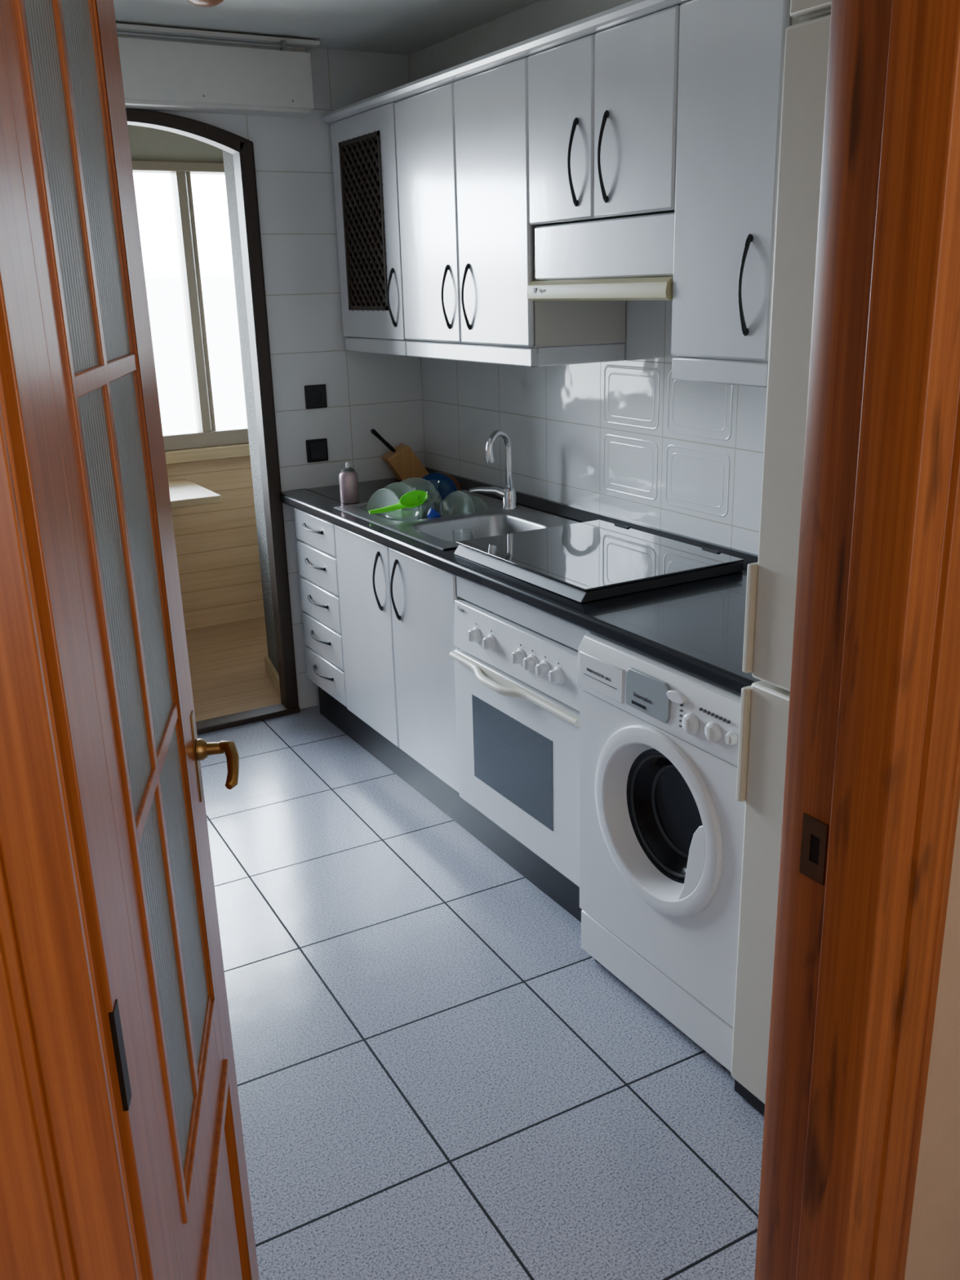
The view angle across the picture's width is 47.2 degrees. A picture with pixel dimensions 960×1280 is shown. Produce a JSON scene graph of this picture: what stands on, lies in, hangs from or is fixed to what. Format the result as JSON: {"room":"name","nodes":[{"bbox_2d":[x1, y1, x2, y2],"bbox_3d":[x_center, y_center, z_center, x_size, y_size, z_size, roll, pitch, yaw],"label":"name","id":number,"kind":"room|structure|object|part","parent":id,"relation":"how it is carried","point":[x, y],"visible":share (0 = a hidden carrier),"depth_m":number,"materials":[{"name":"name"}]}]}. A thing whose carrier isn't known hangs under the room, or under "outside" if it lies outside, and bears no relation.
{"room":"kitchen","nodes":[
{"label":"kitchen","id":0,"kind":"room"},
{"bbox_2d":[127,124,223,162],"bbox_3d":[-1.846,-2.193,4.559,2.700,0.370,0.100,-12,20,-28],"label":"lintel","id":1,"kind":"object","parent":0,"point":[146,144],"depth_m":4.80,"materials":[{"name":"beige paint"}]},
{"bbox_2d":[166,456,264,631],"bbox_3d":[-1.796,-0.396,5.140,2.700,0.890,0.100,-12,20,-28],"label":"wall","id":2,"kind":"structure","parent":0,"point":[216,544],"depth_m":5.38,"materials":[{"name":"brown wood"}]},
{"bbox_2d":[131,160,248,451],"bbox_3d":[-1.814,-1.420,4.791,2.700,1.245,0.120,-12,20,-28],"label":"window","id":3,"kind":"structure","parent":2,"relation":"in","point":[206,435],"depth_m":5.03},
{"bbox_2d":[168,479,221,508],"bbox_3d":[-1.498,-0.270,4.878,0.622,0.757,0.543,-12,20,-28],"label":"folding table","id":4,"kind":"object","parent":2,"relation":"attached to","point":[183,492],"visible":0.12,"depth_m":4.70,"materials":[{"name":"white wood"}]},
{"bbox_2d":[164,443,249,464],"bbox_3d":[-1.762,-0.784,4.933,2.700,0.055,0.080,-12,20,-28],"label":"trim","id":5,"kind":"structure","parent":2,"relation":"attached to","point":[184,455],"depth_m":5.16,"materials":[{"name":"brown wood"}]},
{"bbox_2d":[152,47,425,709],"bbox_3d":[-1.173,-0.773,3.788,2.330,2.365,0.050,-12,20,-28],"label":"wall","id":6,"kind":"structure","parent":0,"point":[383,393],"depth_m":3.97,"materials":[{"name":"tile"}]},
{"bbox_2d":[125,107,300,734],"bbox_3d":[-1.130,-0.669,3.827,0.873,2.149,0.089,-12,20,-28],"label":"trim","id":7,"kind":"structure","parent":6,"relation":"attached to","point":[242,148],"depth_m":3.94,"materials":[{"name":"dark wood"}]},
{"bbox_2d":[115,22,319,117],"bbox_3d":[-1.208,-1.752,3.349,1.500,0.214,0.145,-12,20,-28],"label":"box","id":8,"kind":"object","parent":6,"relation":"attached to","point":[158,73],"visible":0.7,"depth_m":3.50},
{"bbox_2d":[116,30,293,50],"bbox_3d":[-1.210,-1.799,3.229,1.400,0.027,0.026,-12,20,-28],"label":"curtain rod","id":9,"kind":"object","parent":8,"relation":"attached to","point":[282,46],"visible":0.71,"depth_m":3.42,"materials":[{"name":"metal"}]},
{"bbox_2d":[222,149,278,673],"bbox_3d":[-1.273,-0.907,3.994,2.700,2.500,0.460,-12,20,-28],"label":"door frame","id":10,"kind":"object","parent":6,"relation":"in","point":[228,157],"visible":0.04,"depth_m":4.33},
{"bbox_2d":[264,655,280,697],"bbox_3d":[-0.853,0.165,4.591,0.016,0.070,0.450,-8,19,-19],"label":"baseboard","id":11,"kind":"structure","parent":6,"relation":"attached to","point":[271,671],"depth_m":4.62,"materials":[{"name":"brown wood"}]},
{"bbox_2d":[304,384,327,408],"bbox_3d":[-0.605,-0.898,4.058,0.084,0.084,0.014,-12,20,-28],"label":"wall socket","id":12,"kind":"object","parent":6,"relation":"attached to","point":[315,395],"visible":1,"depth_m":4.05,"materials":[{"name":"black plastic"}]},
{"bbox_2d":[306,438,328,462],"bbox_3d":[-0.607,-0.709,4.112,0.084,0.084,0.018,-12,20,-28],"label":"light switch","id":13,"kind":"object","parent":6,"relation":"attached to","point":[317,450],"visible":1,"depth_m":4.11,"materials":[{"name":"black plastic"}]},
{"bbox_2d":[113,0,541,55],"bbox_3d":[-0.541,-1.564,2.254,2.450,0.050,3.740,-12,20,-28],"label":"ceiling","id":14,"kind":"structure","parent":0,"point":[397,27],"depth_m":3.34,"materials":[{"name":"paint"}]},
{"bbox_2d":[186,0,223,7],"bbox_3d":[-0.765,-1.779,3.058,0.110,0.024,0.110,-12,20,-28],"label":"recessed light","id":15,"kind":"object","parent":14,"relation":"in","point":[204,3],"visible":1,"depth_m":3.05,"materials":[{"name":"ceramic"}]},
{"bbox_2d":[185,617,764,1279],"bbox_3d":[-0.070,0.891,2.470,2.800,0.050,6.900,-12,20,-28],"label":"floor","id":16,"kind":"structure","parent":0,"point":[437,1079],"depth_m":2.36,"materials":[{"name":"tile"}]},
{"bbox_2d":[293,507,346,706],"bbox_3d":[-0.343,-0.171,4.108,0.608,0.680,0.373,-12,20,-28],"label":"drawers","id":17,"kind":"object","parent":16,"relation":"on","point":[316,545],"visible":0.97,"depth_m":3.96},
{"bbox_3d":[-0.601,-0.393,3.884,0.030,0.015,0.182,-12,20,-28],"label":"handle","id":18,"kind":"part","parent":17,"relation":"part of","materials":[{"name":"metal"}]},
{"bbox_3d":[-0.597,-0.268,3.924,0.030,0.015,0.182,-12,20,-28],"label":"handle","id":19,"kind":"part","parent":17,"relation":"part of","materials":[{"name":"metal"}]},
{"bbox_3d":[-0.581,-0.385,3.897,0.018,0.117,0.373,-12,20,-28],"label":"drawer","id":20,"kind":"part","parent":17,"relation":"part of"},
{"bbox_3d":[-0.594,-0.137,3.967,0.030,0.015,0.182,-12,20,-28],"label":"handle","id":21,"kind":"part","parent":17,"relation":"part of","materials":[{"name":"black metal"}]},
{"bbox_3d":[-0.578,-0.260,3.937,0.018,0.133,0.373,-12,20,-28],"label":"drawer","id":22,"kind":"part","parent":17,"relation":"part of","materials":[{"name":"white wood"}]},
{"bbox_3d":[-0.590,-0.006,4.009,0.030,0.015,0.182,-12,20,-28],"label":"handle","id":23,"kind":"part","parent":17,"relation":"part of","materials":[{"name":"black metal"}]},
{"bbox_3d":[-0.574,-0.129,3.980,0.018,0.132,0.373,-12,20,-28],"label":"drawer","id":24,"kind":"part","parent":17,"relation":"part of","materials":[{"name":"white wood"}]},
{"bbox_3d":[-0.586,0.123,4.051,0.030,0.015,0.182,-12,20,-28],"label":"handle","id":25,"kind":"part","parent":17,"relation":"part of","materials":[{"name":"metal"}]},
{"bbox_3d":[-0.570,0.002,4.022,0.018,0.130,0.373,-12,20,-28],"label":"drawer","id":26,"kind":"part","parent":17,"relation":"part of","materials":[{"name":"white wood"}]},
{"bbox_3d":[-0.567,0.131,4.064,0.018,0.130,0.373,-12,20,-28],"label":"drawer","id":27,"kind":"part","parent":17,"relation":"part of","materials":[{"name":"white wood"}]},
{"bbox_2d":[334,524,464,793],"bbox_3d":[-0.036,-0.018,3.606,0.608,0.680,0.835,-12,20,-28],"label":"base cabinet","id":28,"kind":"object","parent":16,"relation":"on","point":[397,608],"visible":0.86,"depth_m":3.42,"materials":[{"name":"white laminate"}]},
{"bbox_3d":[-0.372,-0.021,3.652,0.018,0.672,0.416,-12,20,-28],"label":"door","id":29,"kind":"part","parent":28,"relation":"part of","materials":[{"name":"white wood"}]},
{"bbox_3d":[-0.324,-0.183,3.457,0.030,0.194,0.017,-12,20,-28],"label":"handle","id":30,"kind":"part","parent":28,"relation":"part of","materials":[{"name":"black metal"}]},
{"bbox_3d":[-0.260,-0.151,3.352,0.030,0.194,0.017,-12,20,-28],"label":"handle","id":31,"kind":"part","parent":28,"relation":"part of","materials":[{"name":"black metal"}]},
{"bbox_3d":[-0.161,0.085,3.305,0.018,0.672,0.413,-12,20,-28],"label":"door","id":32,"kind":"part","parent":28,"relation":"part of","materials":[{"name":"white wood"}]},
{"bbox_2d":[279,466,761,695],"bbox_3d":[0.151,-0.283,3.188,0.625,0.065,2.531,-12,20,-28],"label":"countertop","id":33,"kind":"structure","parent":28,"relation":"on","point":[696,628],"depth_m":2.58,"materials":[{"name":"black stone"}]},
{"bbox_2d":[338,462,359,503],"bbox_3d":[-0.457,-0.549,3.827,0.064,0.138,0.064,-12,20,-28],"label":"soap bottle","id":34,"kind":"object","parent":33,"relation":"on","point":[348,484],"visible":1,"depth_m":3.81,"materials":[{"name":"plastic"}]},
{"bbox_2d":[381,443,429,481],"bbox_3d":[-0.284,-0.682,4.224,0.168,0.137,0.096,-8,19,-19],"label":"knife block","id":35,"kind":"object","parent":33,"relation":"on","point":[403,463],"visible":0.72,"depth_m":4.18,"materials":[{"name":"brown wood"}]},
{"bbox_2d":[370,428,395,452],"bbox_3d":[-0.359,-0.749,4.175,0.109,0.112,0.030,-8,19,-20],"label":"knife","id":36,"kind":"object","parent":35,"relation":"in","point":[373,431],"visible":0.97,"depth_m":4.16,"materials":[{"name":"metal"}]},
{"bbox_2d":[333,489,578,550],"bbox_3d":[-0.079,-0.320,3.571,0.517,0.169,0.780,-12,20,-28],"label":"sink","id":37,"kind":"object","parent":33,"relation":"in","point":[493,521],"visible":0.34,"depth_m":3.51,"materials":[{"name":"metal"}]},
{"bbox_2d":[365,488,402,518],"bbox_3d":[-0.323,-0.414,3.704,0.193,0.189,0.051,15,24,42],"label":"plate","id":38,"kind":"object","parent":37,"relation":"in","point":[381,498],"visible":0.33,"depth_m":3.72,"materials":[{"name":"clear glass"}]},
{"bbox_2d":[368,490,427,514],"bbox_3d":[-0.265,-0.446,3.563,0.194,0.063,0.065,-3,18,-5],"label":"scoop","id":39,"kind":"object","parent":37,"relation":"on","point":[410,500],"visible":0.98,"depth_m":3.57,"materials":[{"name":"green plastic"}]},
{"bbox_2d":[384,482,418,511],"bbox_3d":[-0.281,-0.436,3.730,0.197,0.190,0.062,9,21,30],"label":"plate","id":40,"kind":"object","parent":37,"relation":"in","point":[400,489],"visible":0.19,"depth_m":3.73,"materials":[{"name":"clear glass"}]},
{"bbox_2d":[385,510,420,520],"bbox_3d":[-0.251,-0.385,3.592,0.116,0.055,0.116,-12,20,-28],"label":"bowl","id":41,"kind":"object","parent":37,"relation":"in","point":[406,515],"visible":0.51,"depth_m":3.62,"materials":[{"name":"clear glass"}]},
{"bbox_2d":[400,477,426,492],"bbox_3d":[-0.226,-0.458,3.758,0.197,0.186,0.071,3,18,13],"label":"plate","id":42,"kind":"object","parent":37,"relation":"in","point":[416,483],"visible":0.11,"depth_m":3.77,"materials":[{"name":"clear glass"}]},
{"bbox_2d":[417,493,440,519],"bbox_3d":[-0.164,-0.415,3.593,0.074,0.118,0.079,-12,20,-28],"label":"drinking glass","id":43,"kind":"object","parent":37,"relation":"in","point":[433,500],"visible":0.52,"depth_m":3.56,"materials":[{"name":"clear glass"}]},
{"bbox_2d":[423,480,442,499],"bbox_3d":[-0.159,-0.476,3.686,0.068,0.110,0.068,-12,20,-28],"label":"drinking glass","id":44,"kind":"object","parent":37,"relation":"on","point":[432,486],"visible":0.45,"depth_m":3.66,"materials":[{"name":"clear glass"}]},
{"bbox_2d":[426,506,440,517],"bbox_3d":[-0.148,-0.406,3.551,0.045,0.048,0.052,-12,20,-28],"label":"cup","id":45,"kind":"object","parent":37,"relation":"on","point":[432,513],"visible":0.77,"depth_m":3.53,"materials":[{"name":"blue plastic"}]},
{"bbox_2d":[422,472,457,499],"bbox_3d":[-0.152,-0.500,3.784,0.153,0.146,0.056,0,18,4],"label":"plate","id":46,"kind":"object","parent":37,"relation":"in","point":[446,486],"visible":0.32,"depth_m":3.79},
{"bbox_2d":[439,497,455,515],"bbox_3d":[-0.114,-0.410,3.632,0.070,0.114,0.074,-12,20,-28],"label":"drinking glass","id":47,"kind":"object","parent":37,"relation":"in","point":[446,507],"visible":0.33,"depth_m":3.60,"materials":[{"name":"clear glass"}]},
{"bbox_2d":[440,472,460,490],"bbox_3d":[-0.141,-0.506,3.815,0.153,0.146,0.056,0,18,4],"label":"plate","id":48,"kind":"object","parent":37,"relation":"in","point":[454,480],"visible":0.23,"depth_m":3.81,"materials":[{"name":"ceramic"}]},
{"bbox_2d":[444,490,475,514],"bbox_3d":[-0.081,-0.416,3.693,0.173,0.163,0.065,15,24,41],"label":"plate","id":49,"kind":"object","parent":37,"relation":"in","point":[466,504],"visible":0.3,"depth_m":3.69,"materials":[{"name":"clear glass"}]},
{"bbox_2d":[452,528,473,542],"bbox_3d":[-0.051,-0.263,3.400,0.064,0.150,0.064,-12,20,-28],"label":"drinking glass","id":50,"kind":"object","parent":37,"relation":"in","point":[460,535],"visible":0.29,"depth_m":3.36,"materials":[{"name":"clear glass"}]},
{"bbox_2d":[454,496,488,514],"bbox_3d":[-0.038,-0.403,3.676,0.161,0.143,0.079,8,20,27],"label":"plate","id":51,"kind":"object","parent":37,"relation":"in","point":[479,504],"visible":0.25,"depth_m":3.68,"materials":[{"name":"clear glass"}]},
{"bbox_2d":[468,429,518,509],"bbox_3d":[0.051,-0.553,3.577,0.159,0.264,0.097,-12,20,-28],"label":"faucet","id":52,"kind":"object","parent":33,"relation":"on","point":[508,494],"visible":1,"depth_m":3.60,"materials":[{"name":"silver metal"}]},
{"bbox_3d":[0.028,-0.482,3.612,0.130,0.045,0.032,-8,19,-18],"label":"lever","id":53,"kind":"part","parent":52,"relation":"part of","materials":[{"name":"silver metal"}]},
{"bbox_3d":[0.062,-0.576,3.556,0.026,0.207,0.126,11,22,35],"label":"spout","id":54,"kind":"part","parent":52,"relation":"part of","materials":[{"name":"silver metal"}]},
{"bbox_2d":[453,520,743,603],"bbox_3d":[0.298,-0.224,2.913,0.501,0.038,0.616,-12,20,-28],"label":"cooktop","id":55,"kind":"object","parent":33,"relation":"in","point":[589,561],"visible":1,"depth_m":2.82,"materials":[{"name":"glass"}]},
{"bbox_2d":[318,686,582,922],"bbox_3d":[-0.150,0.452,3.515,0.015,0.148,1.870,-12,20,-28],"label":"plinth","id":56,"kind":"object","parent":16,"relation":"on","point":[548,880],"visible":0.43,"depth_m":3.38,"materials":[{"name":"black plastic"}]},
{"bbox_2d":[448,576,590,887],"bbox_3d":[0.316,0.173,2.990,0.628,0.676,0.619,-12,20,-28],"label":"oven","id":57,"kind":"object","parent":16,"relation":"on","point":[517,691],"visible":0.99,"depth_m":2.83,"materials":[{"name":"white metal"}]},
{"bbox_3d":[-0.019,-0.011,2.948,0.026,0.044,0.044,-12,20,-28],"label":"knob","id":58,"kind":"part","parent":57,"relation":"part of","materials":[{"name":"white plastic"}]},
{"bbox_3d":[0.021,0.008,2.882,0.026,0.044,0.044,-12,20,-28],"label":"knob","id":59,"kind":"part","parent":57,"relation":"part of","materials":[{"name":"white plastic"}]},
{"bbox_3d":[0.064,0.124,2.821,0.050,0.026,0.613,-12,20,-28],"label":"handle","id":60,"kind":"part","parent":57,"relation":"part of","materials":[{"name":"beige plastic"}]},
{"bbox_3d":[0.101,0.318,2.903,0.031,0.455,0.619,-12,20,-28],"label":"door","id":61,"kind":"part","parent":57,"relation":"part of","materials":[{"name":"white metal"}]},
{"bbox_3d":[0.093,0.028,2.810,0.032,0.131,0.619,-12,20,-28],"label":"control panel","id":62,"kind":"part","parent":57,"relation":"part of","materials":[{"name":"white metal"}]},
{"bbox_3d":[0.093,0.044,2.764,0.026,0.044,0.044,-12,20,-28],"label":"knob","id":63,"kind":"part","parent":57,"relation":"part of","materials":[{"name":"white plastic"}]},
{"bbox_3d":[0.097,-0.074,2.781,0.016,0.064,0.619,-12,20,-28],"label":"filler panel","id":64,"kind":"part","parent":57,"relation":"part of","materials":[{"name":"white metal"}]},
{"bbox_3d":[0.120,0.058,2.719,0.026,0.044,0.044,-12,20,-28],"label":"knob","id":65,"kind":"part","parent":57,"relation":"part of","materials":[{"name":"white plastic"}]},
{"bbox_3d":[0.149,0.073,2.672,0.026,0.044,0.044,-12,20,-28],"label":"knob","id":66,"kind":"part","parent":57,"relation":"part of","materials":[{"name":"white plastic"}]},
{"bbox_3d":[0.178,0.087,2.625,0.026,0.044,0.044,-12,20,-28],"label":"knob","id":67,"kind":"part","parent":57,"relation":"part of","materials":[{"name":"white plastic"}]},
{"bbox_2d":[576,632,745,1072],"bbox_3d":[0.609,0.404,2.488,0.599,0.830,0.544,-12,20,-28],"label":"washing machine","id":68,"kind":"object","parent":16,"relation":"on","point":[662,819],"visible":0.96,"depth_m":2.36,"materials":[{"name":"white metal"}]},
{"bbox_3d":[0.267,0.080,2.397,0.012,0.078,0.160,-12,20,-28],"label":"detergent drawer","id":69,"kind":"part","parent":68,"relation":"part of","materials":[{"name":"white plastic"}]},
{"bbox_3d":[0.389,0.773,2.467,0.015,0.108,0.542,-12,20,-28],"label":"kick panel","id":70,"kind":"part","parent":68,"relation":"part of","materials":[{"name":"white metal"}]},
{"bbox_3d":[0.370,0.117,2.255,0.040,0.123,0.544,-12,20,-28],"label":"control panel","id":71,"kind":"part","parent":68,"relation":"part of","materials":[{"name":"white plastic"}]},
{"bbox_3d":[0.382,0.380,2.335,0.050,0.414,0.414,-12,20,-28],"label":"door","id":72,"kind":"part","parent":68,"relation":"part of","materials":[{"name":"white plastic"}]},
{"bbox_3d":[0.422,0.372,2.357,0.043,0.298,0.298,-12,20,-28],"label":"door glass","id":73,"kind":"part","parent":68,"relation":"part of","materials":[{"name":"black glass"}]},
{"bbox_3d":[0.408,0.165,2.149,0.016,0.044,0.044,-12,20,-28],"label":"knob","id":74,"kind":"part","parent":68,"relation":"part of","materials":[{"name":"white plastic"}]},
{"bbox_3d":[0.440,0.177,2.094,0.016,0.040,0.040,-12,20,-28],"label":"knob","id":75,"kind":"part","parent":68,"relation":"part of","materials":[{"name":"white plastic"}]},
{"bbox_3d":[0.466,0.185,2.050,0.016,0.026,0.026,-12,20,-28],"label":"knob","id":76,"kind":"part","parent":68,"relation":"part of","materials":[{"name":"white plastic"}]},
{"bbox_2d":[730,14,831,1115],"bbox_3d":[0.871,0.021,1.852,0.612,1.935,0.570,-12,20,-28],"label":"fridge","id":77,"kind":"object","parent":16,"relation":"on","point":[771,581],"visible":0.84,"depth_m":1.85,"materials":[{"name":"beige plastic"}]},
{"bbox_3d":[0.486,0.190,2.004,0.032,0.222,0.016,-12,20,-28],"label":"handle","id":78,"kind":"part","parent":77,"relation":"part of","materials":[{"name":"beige plastic"}]},
{"bbox_3d":[0.480,-0.039,1.930,0.032,0.198,0.016,-12,20,-28],"label":"handle","id":79,"kind":"part","parent":77,"relation":"part of","materials":[{"name":"beige plastic"}]},
{"bbox_3d":[0.653,0.545,1.872,0.045,0.848,0.558,-12,20,-28],"label":"door","id":80,"kind":"part","parent":77,"relation":"part of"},
{"bbox_3d":[0.628,-0.358,1.580,0.045,1.033,0.558,-12,20,-28],"label":"door","id":81,"kind":"part","parent":77,"relation":"part of","materials":[{"name":"white metal"}]},
{"bbox_2d":[408,0,767,555],"bbox_3d":[0.609,-0.565,2.990,0.081,2.365,3.170,-12,20,-28],"label":"wall","id":82,"kind":"structure","parent":0,"point":[626,439],"depth_m":3.26,"materials":[{"name":"tile"}]},
{"bbox_2d":[329,102,407,355],"bbox_3d":[-0.256,-1.391,3.794,0.352,0.765,0.496,-12,20,-28],"label":"upper cabinet","id":83,"kind":"object","parent":82,"relation":"attached to","point":[364,149],"visible":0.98,"depth_m":3.70,"materials":[{"name":"white wood"}]},
{"bbox_3d":[-0.361,-1.028,3.841,0.023,0.050,0.496,-12,20,-28],"label":"light rail","id":84,"kind":"part","parent":83,"relation":"part of","materials":[{"name":"white wood"}]},
{"bbox_3d":[-0.292,-1.126,3.618,0.030,0.187,0.017,-12,20,-28],"label":"handle","id":85,"kind":"part","parent":83,"relation":"part of","materials":[{"name":"black metal"}]},
{"bbox_2d":[394,57,626,367],"bbox_3d":[0.064,-1.231,3.270,0.352,0.765,0.766,-12,20,-28],"label":"upper cabinet","id":86,"kind":"object","parent":82,"relation":"attached to","point":[467,235],"visible":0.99,"depth_m":3.11,"materials":[{"name":"white wood"}]},
{"bbox_3d":[-0.156,-1.280,3.357,0.018,0.710,0.375,-12,20,-28],"label":"door","id":87,"kind":"part","parent":86,"relation":"part of","materials":[{"name":"white wood"}]},
{"bbox_3d":[-0.103,-1.031,3.308,0.030,0.187,0.017,-12,20,-28],"label":"handle","id":88,"kind":"part","parent":86,"relation":"part of","materials":[{"name":"black metal"}]},
{"bbox_3d":[-0.041,-1.000,3.207,0.030,0.187,0.017,-12,20,-28],"label":"handle","id":89,"kind":"part","parent":86,"relation":"part of","materials":[{"name":"black metal"}]},
{"bbox_3d":[0.037,-1.183,3.042,0.018,0.710,0.381,-12,20,-28],"label":"door","id":90,"kind":"part","parent":86,"relation":"part of","materials":[{"name":"white wood"}]},
{"bbox_2d":[321,0,691,123],"bbox_3d":[0.036,-1.539,2.926,0.086,0.034,2.165,-12,20,-28],"label":"crown molding","id":91,"kind":"structure","parent":86,"relation":"attached to","point":[633,10],"depth_m":2.78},
{"bbox_3d":[0.088,-0.893,3.387,0.320,0.050,0.766,-12,20,-28],"label":"light rail","id":92,"kind":"part","parent":86,"relation":"part of","materials":[{"name":"white wood"}]},
{"bbox_2d":[527,4,679,225],"bbox_3d":[0.398,-1.234,2.659,0.352,0.401,0.582,-12,20,-28],"label":"upper cabinet","id":93,"kind":"object","parent":82,"relation":"attached to","point":[602,105],"visible":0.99,"depth_m":2.55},
{"bbox_3d":[0.202,-1.246,2.717,0.018,0.399,0.282,-12,20,-28],"label":"door","id":94,"kind":"part","parent":93,"relation":"part of","materials":[{"name":"white wood"}]},
{"bbox_3d":[0.225,-1.156,2.663,0.030,0.200,0.017,-12,20,-28],"label":"handle","id":95,"kind":"part","parent":93,"relation":"part of","materials":[{"name":"black metal"}]},
{"bbox_2d":[526,212,674,300],"bbox_3d":[0.410,-0.952,2.752,0.333,0.186,0.576,-12,20,-28],"label":"range hood","id":96,"kind":"object","parent":93,"relation":"attached to","point":[631,258],"visible":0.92,"depth_m":2.65,"materials":[{"name":"white metal"}]},
{"bbox_3d":[0.286,-1.125,2.562,0.030,0.200,0.017,-12,20,-28],"label":"handle","id":97,"kind":"part","parent":93,"relation":"part of","materials":[{"name":"black metal"}]},
{"bbox_3d":[0.349,-1.172,2.475,0.018,0.399,0.295,-12,20,-28],"label":"door","id":98,"kind":"part","parent":93,"relation":"part of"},
{"bbox_2d":[671,0,805,387],"bbox_3d":[0.628,-0.948,2.346,0.352,0.765,0.311,-12,20,-28],"label":"upper cabinet","id":99,"kind":"object","parent":82,"relation":"attached to","point":[731,52],"visible":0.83,"depth_m":2.26,"materials":[{"name":"white wood"}]},
{"bbox_3d":[0.651,-0.611,2.463,0.320,0.050,0.311,-12,20,-28],"label":"light rail","id":100,"kind":"part","parent":99,"relation":"part of","materials":[{"name":"white wood"}]},
{"bbox_3d":[0.540,-0.724,2.249,0.030,0.200,0.017,-12,20,-28],"label":"handle","id":101,"kind":"part","parent":99,"relation":"part of","materials":[{"name":"black metal"}]},
{"bbox_2d":[790,0,831,21],"bbox_3d":[0.876,-1.011,1.532,0.642,0.205,0.558,-12,20,-28],"label":"upper cabinet","id":102,"kind":"object","parent":82,"relation":"attached to","point":[806,10],"visible":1,"depth_m":1.62,"materials":[{"name":"white wood"}]},
{"bbox_2d":[904,800,959,1279],"bbox_3d":[0.422,0.051,1.099,2.410,2.365,0.075,-12,20,-28],"label":"wall","id":103,"kind":"structure","parent":0,"point":[934,1241],"depth_m":1.29,"materials":[{"name":"paint"}]},
{"bbox_2d":[0,374,142,1279],"bbox_3d":[-0.303,0.347,0.741,0.116,2.060,0.147,-12,20,-28],"label":"trim","id":104,"kind":"structure","parent":103,"relation":"attached to","point":[65,1210],"depth_m":0.65,"materials":[{"name":"brown wood"}]},
{"bbox_2d":[0,0,259,1279],"bbox_3d":[-0.313,0.228,1.146,0.091,2.025,0.639,-4,18,-8],"label":"door","id":105,"kind":"structure","parent":103,"relation":"in","point":[77,371],"depth_m":0.96,"materials":[{"name":"brown wood"}]},
{"bbox_3d":[-0.334,-0.404,0.853,0.004,0.397,0.131,-4,18,-8],"label":"glass pane","id":106,"kind":"part","parent":105,"relation":"part of","materials":[{"name":"glass"}]},
{"bbox_3d":[-0.359,-0.454,1.010,0.004,0.397,0.166,-4,18,-8],"label":"glass pane","id":107,"kind":"part","parent":105,"relation":"part of","materials":[{"name":"glass"}]},
{"bbox_3d":[-0.324,-0.029,0.974,0.004,0.391,0.131,-4,18,-8],"label":"glass pane","id":108,"kind":"part","parent":105,"relation":"part of","materials":[{"name":"clear glass"}]},
{"bbox_3d":[-0.348,-0.080,1.131,0.004,0.391,0.166,-4,18,-8],"label":"glass pane","id":109,"kind":"part","parent":105,"relation":"part of","materials":[{"name":"glass"}]},
{"bbox_3d":[-0.314,0.341,1.093,0.004,0.387,0.131,-4,18,-8],"label":"glass pane","id":110,"kind":"part","parent":105,"relation":"part of","materials":[{"name":"glass"}]},
{"bbox_3d":[-0.338,0.291,1.250,0.004,0.387,0.166,-4,18,-8],"label":"glass pane","id":111,"kind":"part","parent":105,"relation":"part of","materials":[{"name":"grey glass"}]},
{"bbox_3d":[-0.365,0.150,1.416,0.003,0.120,0.023,-4,18,-8],"label":"handle plate","id":112,"kind":"part","parent":105,"relation":"part of","materials":[{"name":"gold metal"}]},
{"bbox_3d":[-0.332,0.153,1.407,0.078,0.051,0.043,11,22,34],"label":"handle","id":113,"kind":"part","parent":105,"relation":"part of","materials":[{"name":"gold metal"}]},
{"bbox_2d":[754,0,959,1279],"bbox_3d":[0.390,0.206,1.120,0.116,2.060,0.147,-12,20,-28],"label":"trim","id":114,"kind":"structure","parent":103,"relation":"attached to","point":[873,748],"depth_m":1.02,"materials":[{"name":"brown wood"}]},
{"bbox_2d":[799,813,828,885],"bbox_3d":[0.340,0.213,1.120,0.002,0.068,0.032,-12,20,-28],"label":"strike plate","id":115,"kind":"object","parent":114,"relation":"attached to","point":[815,832],"visible":1,"depth_m":1.12,"materials":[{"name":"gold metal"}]}
]}

